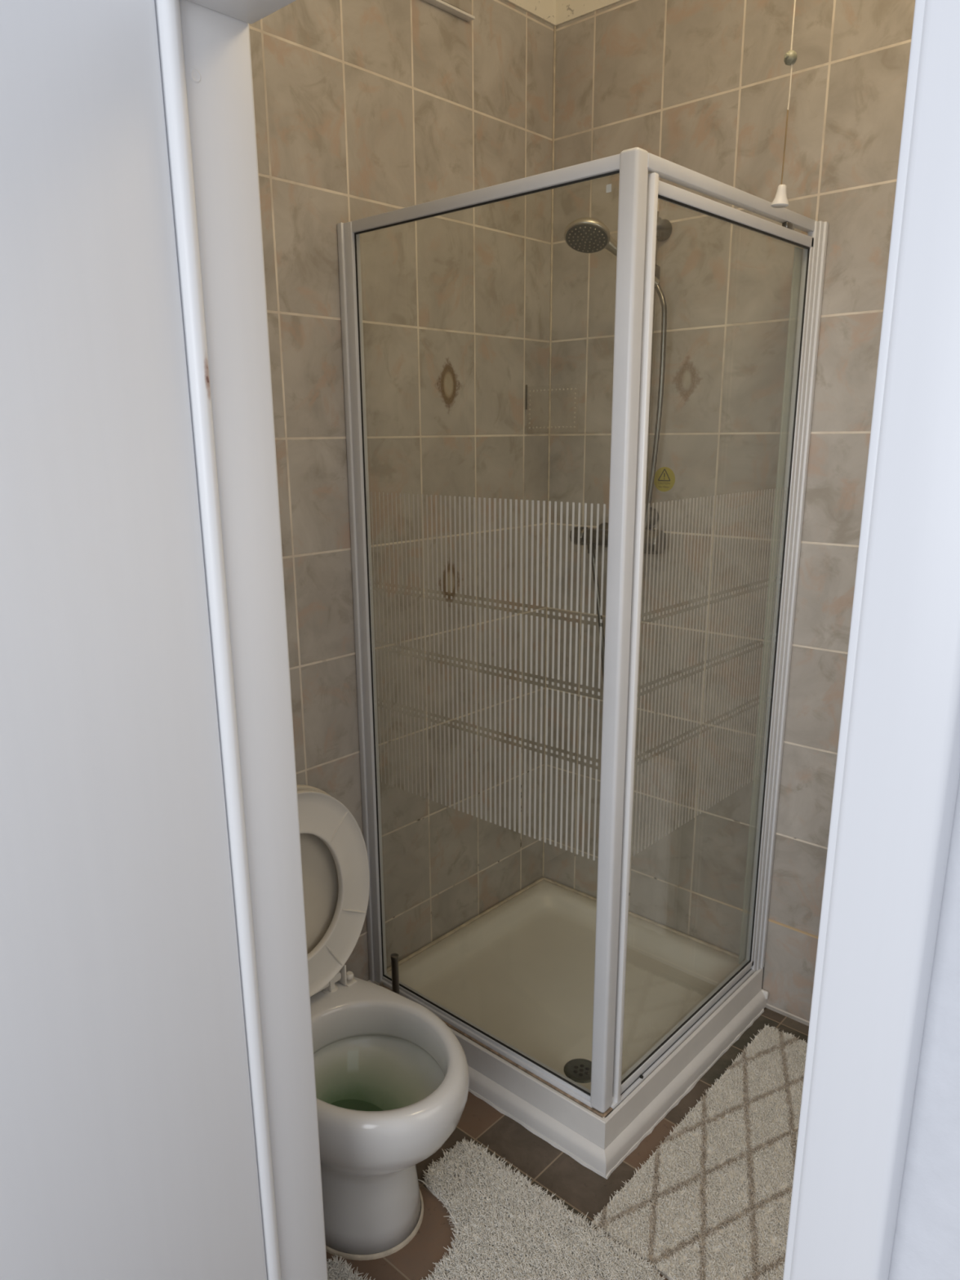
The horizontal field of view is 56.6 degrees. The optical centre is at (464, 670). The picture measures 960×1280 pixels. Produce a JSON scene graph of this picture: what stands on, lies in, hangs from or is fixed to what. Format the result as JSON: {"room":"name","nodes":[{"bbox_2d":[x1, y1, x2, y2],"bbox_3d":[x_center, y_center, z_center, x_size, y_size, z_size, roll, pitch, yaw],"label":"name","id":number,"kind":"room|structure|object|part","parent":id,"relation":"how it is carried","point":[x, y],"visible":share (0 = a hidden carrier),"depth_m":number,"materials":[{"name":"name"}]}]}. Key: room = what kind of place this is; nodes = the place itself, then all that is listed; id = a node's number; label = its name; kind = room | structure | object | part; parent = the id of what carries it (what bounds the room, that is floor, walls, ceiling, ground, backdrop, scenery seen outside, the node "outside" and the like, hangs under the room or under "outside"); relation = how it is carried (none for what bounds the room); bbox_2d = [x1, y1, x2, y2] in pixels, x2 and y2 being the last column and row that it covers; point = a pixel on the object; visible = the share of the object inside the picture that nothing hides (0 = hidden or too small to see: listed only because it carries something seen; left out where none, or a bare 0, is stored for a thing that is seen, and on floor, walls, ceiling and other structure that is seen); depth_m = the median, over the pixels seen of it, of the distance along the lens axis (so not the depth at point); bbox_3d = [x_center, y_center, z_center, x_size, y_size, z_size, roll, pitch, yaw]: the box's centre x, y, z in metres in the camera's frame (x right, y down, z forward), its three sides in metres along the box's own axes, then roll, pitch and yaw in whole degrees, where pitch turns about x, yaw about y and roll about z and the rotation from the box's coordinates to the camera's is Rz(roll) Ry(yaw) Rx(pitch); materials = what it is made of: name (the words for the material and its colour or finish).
{"room":"bathroom","nodes":[
{"label":"bathroom","id":0,"kind":"room"},
{"bbox_2d":[248,0,556,981],"bbox_3d":[-0.271,-0.398,2.123,0.126,2.720,1.635,13,20,41],"label":"wall","id":1,"kind":"structure","parent":0,"point":[363,108],"depth_m":2.14,"materials":[{"name":"beige tile"}]},
{"bbox_2d":[422,0,475,22],"bbox_3d":[-0.142,-1.464,1.892,0.022,0.016,0.470,13,20,41],"label":"wall strip","id":2,"kind":"object","parent":1,"relation":"attached to","point":[441,4],"visible":1,"depth_m":2.01,"materials":[{"name":"white plastic"}]},
{"bbox_2d":[542,26,555,877],"bbox_3d":[0.244,-0.488,2.587,0.005,2.400,0.005,13,20,41],"label":"sealant","id":3,"kind":"structure","parent":1,"relation":"attached to","point":[554,33],"depth_m":2.51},
{"bbox_2d":[326,1007,808,1279],"bbox_3d":[-0.136,1.302,1.135,2.190,0.060,3.520,13,20,41],"label":"floor","id":4,"kind":"structure","parent":0,"point":[584,1190],"depth_m":1.91,"materials":[{"name":"tile"}]},
{"bbox_2d":[297,784,469,1260],"bbox_3d":[-0.281,0.660,1.769,0.684,0.858,0.372,13,20,41],"label":"toilet","id":5,"kind":"object","parent":4,"relation":"on","point":[392,1077],"visible":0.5,"depth_m":1.80,"materials":[{"name":"white glazed ceramic"},{"name":"off white plastic"}]},
{"bbox_3d":[-0.355,0.440,1.779,0.038,0.437,0.372,13,20,41],"label":"lid","id":6,"kind":"part","parent":5,"relation":"part of","materials":[{"name":"beige plastic"}]},
{"bbox_3d":[-0.336,0.450,1.763,0.043,0.437,0.372,13,20,41],"label":"seat","id":7,"kind":"part","parent":5,"relation":"part of","materials":[{"name":"white plastic"}]},
{"bbox_2d":[390,953,399,994],"bbox_3d":[-0.163,0.830,2.144,0.086,0.334,0.086,13,20,41],"label":"toilet brush","id":8,"kind":"object","parent":4,"relation":"on","point":[394,957],"visible":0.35,"depth_m":2.11,"materials":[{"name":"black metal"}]},
{"bbox_2d":[326,1137,665,1279],"bbox_3d":[0.018,1.129,1.623,0.552,0.020,0.554,13,20,41],"label":"mat","id":9,"kind":"object","parent":4,"relation":"on","point":[505,1228],"visible":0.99,"depth_m":1.73,"materials":[{"name":"beige fabric"}]},
{"bbox_2d":[368,876,768,1179],"bbox_3d":[0.277,0.868,2.384,0.771,0.128,0.779,13,20,41],"label":"shower tray","id":10,"kind":"object","parent":4,"relation":"on","point":[521,970],"visible":0.83,"depth_m":2.34,"materials":[{"name":"white ceramic"}]},
{"bbox_2d":[337,146,828,1117],"bbox_3d":[0.269,-0.078,2.148,0.752,1.836,0.751,13,20,41],"label":"shower enclosure","id":11,"kind":"object","parent":10,"relation":"on","point":[639,191],"visible":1,"depth_m":1.86,"materials":[{"name":"white metal"}]},
{"bbox_3d":[0.017,-0.881,1.666,0.671,0.022,0.024,13,20,41],"label":"rail","id":12,"kind":"part","parent":11,"relation":"part of","materials":[{"name":"white metal"}]},
{"bbox_3d":[0.024,-0.007,1.902,0.669,1.794,0.005,13,20,41],"label":"fixed pane","id":13,"kind":"part","parent":11,"relation":"part of","materials":[{"name":"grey glass"}]},
{"bbox_3d":[0.034,0.867,2.131,0.671,0.022,0.026,13,20,41],"label":"rail","id":14,"kind":"part","parent":11,"relation":"part of","materials":[{"name":"white metal"}]},
{"bbox_3d":[0.283,0.047,1.673,0.037,1.833,0.037,13,20,41],"label":"corner post","id":15,"kind":"part","parent":11,"relation":"part of","materials":[{"name":"white metal"}]},
{"bbox_3d":[0.547,0.856,2.160,0.028,0.019,0.707,13,20,41],"label":"rail","id":16,"kind":"part","parent":11,"relation":"part of","materials":[{"name":"white metal"}]},
{"bbox_3d":[0.536,-0.012,1.923,0.018,1.775,0.643,13,20,41],"label":"door frame","id":17,"kind":"part","parent":11,"relation":"part of","materials":[{"name":"white metal"}]},
{"bbox_3d":[0.529,-0.894,1.692,0.018,0.022,0.707,13,20,41],"label":"rail","id":18,"kind":"part","parent":11,"relation":"part of","materials":[{"name":"white metal"}]},
{"bbox_3d":[0.277,0.901,2.396,0.766,0.050,0.774,13,20,41],"label":"skirting","id":19,"kind":"part","parent":10,"relation":"part of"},
{"bbox_2d":[591,1023,807,1279],"bbox_3d":[0.708,1.054,1.885,0.533,0.016,0.837,13,20,41],"label":"bath mat","id":20,"kind":"object","parent":4,"relation":"on","point":[713,1202],"visible":0.56,"depth_m":1.85,"materials":[{"name":"beige fabric"}]},
{"bbox_2d":[543,0,915,1026],"bbox_3d":[1.044,-0.364,1.942,2.070,2.720,0.125,13,20,41],"label":"wall","id":21,"kind":"structure","parent":0,"point":[702,86],"depth_m":2.20,"materials":[{"name":"beige tile"}]},
{"bbox_2d":[525,383,576,433],"bbox_3d":[0.268,-0.712,2.421,0.175,0.128,0.107,13,20,41],"label":"basket","id":22,"kind":"object","parent":21,"relation":"attached to","point":[575,388],"visible":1,"depth_m":2.41,"materials":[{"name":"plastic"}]},
{"bbox_2d":[569,522,666,554],"bbox_3d":[0.416,-0.351,2.394,0.274,0.079,0.097,13,20,41],"label":"mixer bar","id":23,"kind":"object","parent":21,"relation":"attached to","point":[655,541],"visible":0.66,"depth_m":2.32,"materials":[{"name":"silver metal"}]},
{"bbox_3d":[0.321,-0.372,2.457,0.042,0.050,0.051,13,20,41],"label":"knob","id":24,"kind":"part","parent":23,"relation":"part of","materials":[{"name":"silver metal"}]},
{"bbox_2d":[591,283,666,680],"bbox_3d":[0.423,-0.423,2.357,0.206,1.112,0.023,13,20,41],"label":"shower hose","id":25,"kind":"object","parent":23,"relation":"attached to","point":[663,302],"visible":0.56,"depth_m":2.25,"materials":[{"name":"silver metal"}]},
{"bbox_3d":[0.488,-0.334,2.308,0.050,0.064,0.065,13,20,41],"label":"knob","id":26,"kind":"part","parent":23,"relation":"part of","materials":[{"name":"silver metal"}]},
{"bbox_2d":[644,211,671,526],"bbox_3d":[0.460,-0.743,2.250,0.061,0.755,0.088,13,20,41],"label":"riser rail","id":27,"kind":"object","parent":21,"relation":"attached to","point":[664,228],"visible":0.32,"depth_m":2.20,"materials":[{"name":"silver metal"}]},
{"bbox_2d":[564,217,659,287],"bbox_3d":[0.358,-0.978,2.087,0.257,0.132,0.101,-5,15,-14],"label":"shower head","id":28,"kind":"object","parent":27,"relation":"attached to","point":[584,234],"visible":0.8,"depth_m":2.05,"materials":[{"name":"silver metal"}]},
{"bbox_3d":[0.385,-0.985,2.124,0.187,0.127,0.038,-8,17,-26],"label":"handle","id":29,"kind":"part","parent":28,"relation":"part of","materials":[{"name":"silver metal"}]},
{"bbox_3d":[0.464,-0.749,2.244,0.018,0.740,0.018,13,20,41],"label":"rail","id":30,"kind":"part","parent":27,"relation":"part of","materials":[{"name":"silver metal"}]},
{"bbox_2d":[653,466,675,491],"bbox_3d":[0.521,-0.499,2.322,0.063,0.063,0.001,13,20,41],"label":"warning sticker","id":31,"kind":"object","parent":21,"relation":"attached to","point":[664,477],"visible":1,"depth_m":2.32,"materials":[{"name":"yellow"}]},
{"bbox_2d":[888,774,959,1279],"bbox_3d":[0.099,-0.046,0.788,3.500,2.720,0.075,13,20,41],"label":"wall","id":32,"kind":"structure","parent":0,"point":[926,1241],"depth_m":0.62,"materials":[{"name":"white paint"}]},
{"bbox_2d":[0,0,266,1279],"bbox_3d":[-0.575,0.302,0.889,0.052,1.992,0.769,13,20,41],"label":"door","id":33,"kind":"structure","parent":32,"relation":"in","point":[127,1144],"depth_m":0.98,"materials":[{"name":"white paint"}]},
{"bbox_2d":[154,0,959,1279],"bbox_3d":[0.017,0.264,0.930,0.853,2.050,0.116,13,20,41],"label":"door frame","id":34,"kind":"structure","parent":32,"relation":"attached to","point":[897,773],"depth_m":0.63,"materials":[{"name":"white paint"}]},
{"bbox_3d":[0.474,-1.569,1.087,2.190,0.060,1.635,13,20,41],"label":"ceiling","id":35,"kind":"structure","parent":0,"visible":0},
{"bbox_2d":[770,0,797,208],"bbox_3d":[0.546,-1.208,1.450,0.030,0.825,0.030,13,20,41],"label":"pull cord","id":36,"kind":"object","parent":35,"relation":"hanging from","point":[780,201],"visible":1,"depth_m":1.53,"materials":[{"name":"plastic"}]},
{"bbox_3d":[0.550,-0.827,1.552,0.030,0.034,0.030,13,20,41],"label":"cone pull","id":37,"kind":"part","parent":36,"relation":"part of","materials":[{"name":"white plastic"}]},
{"bbox_3d":[0.550,-0.897,1.533,0.005,0.120,0.003,13,20,41],"label":"cord","id":38,"kind":"part","parent":36,"relation":"part of","materials":[{"name":"fabric"}]},
{"bbox_3d":[0.550,-0.991,1.507,0.003,0.077,0.003,-7,16,-24],"label":"cord","id":39,"kind":"part","parent":36,"relation":"part of","materials":[{"name":"white fabric"}]},
{"bbox_3d":[0.545,-1.322,1.420,0.003,0.590,0.004,-7,16,-24],"label":"cord","id":40,"kind":"part","parent":36,"relation":"part of","materials":[{"name":"white fabric"}]}
]}

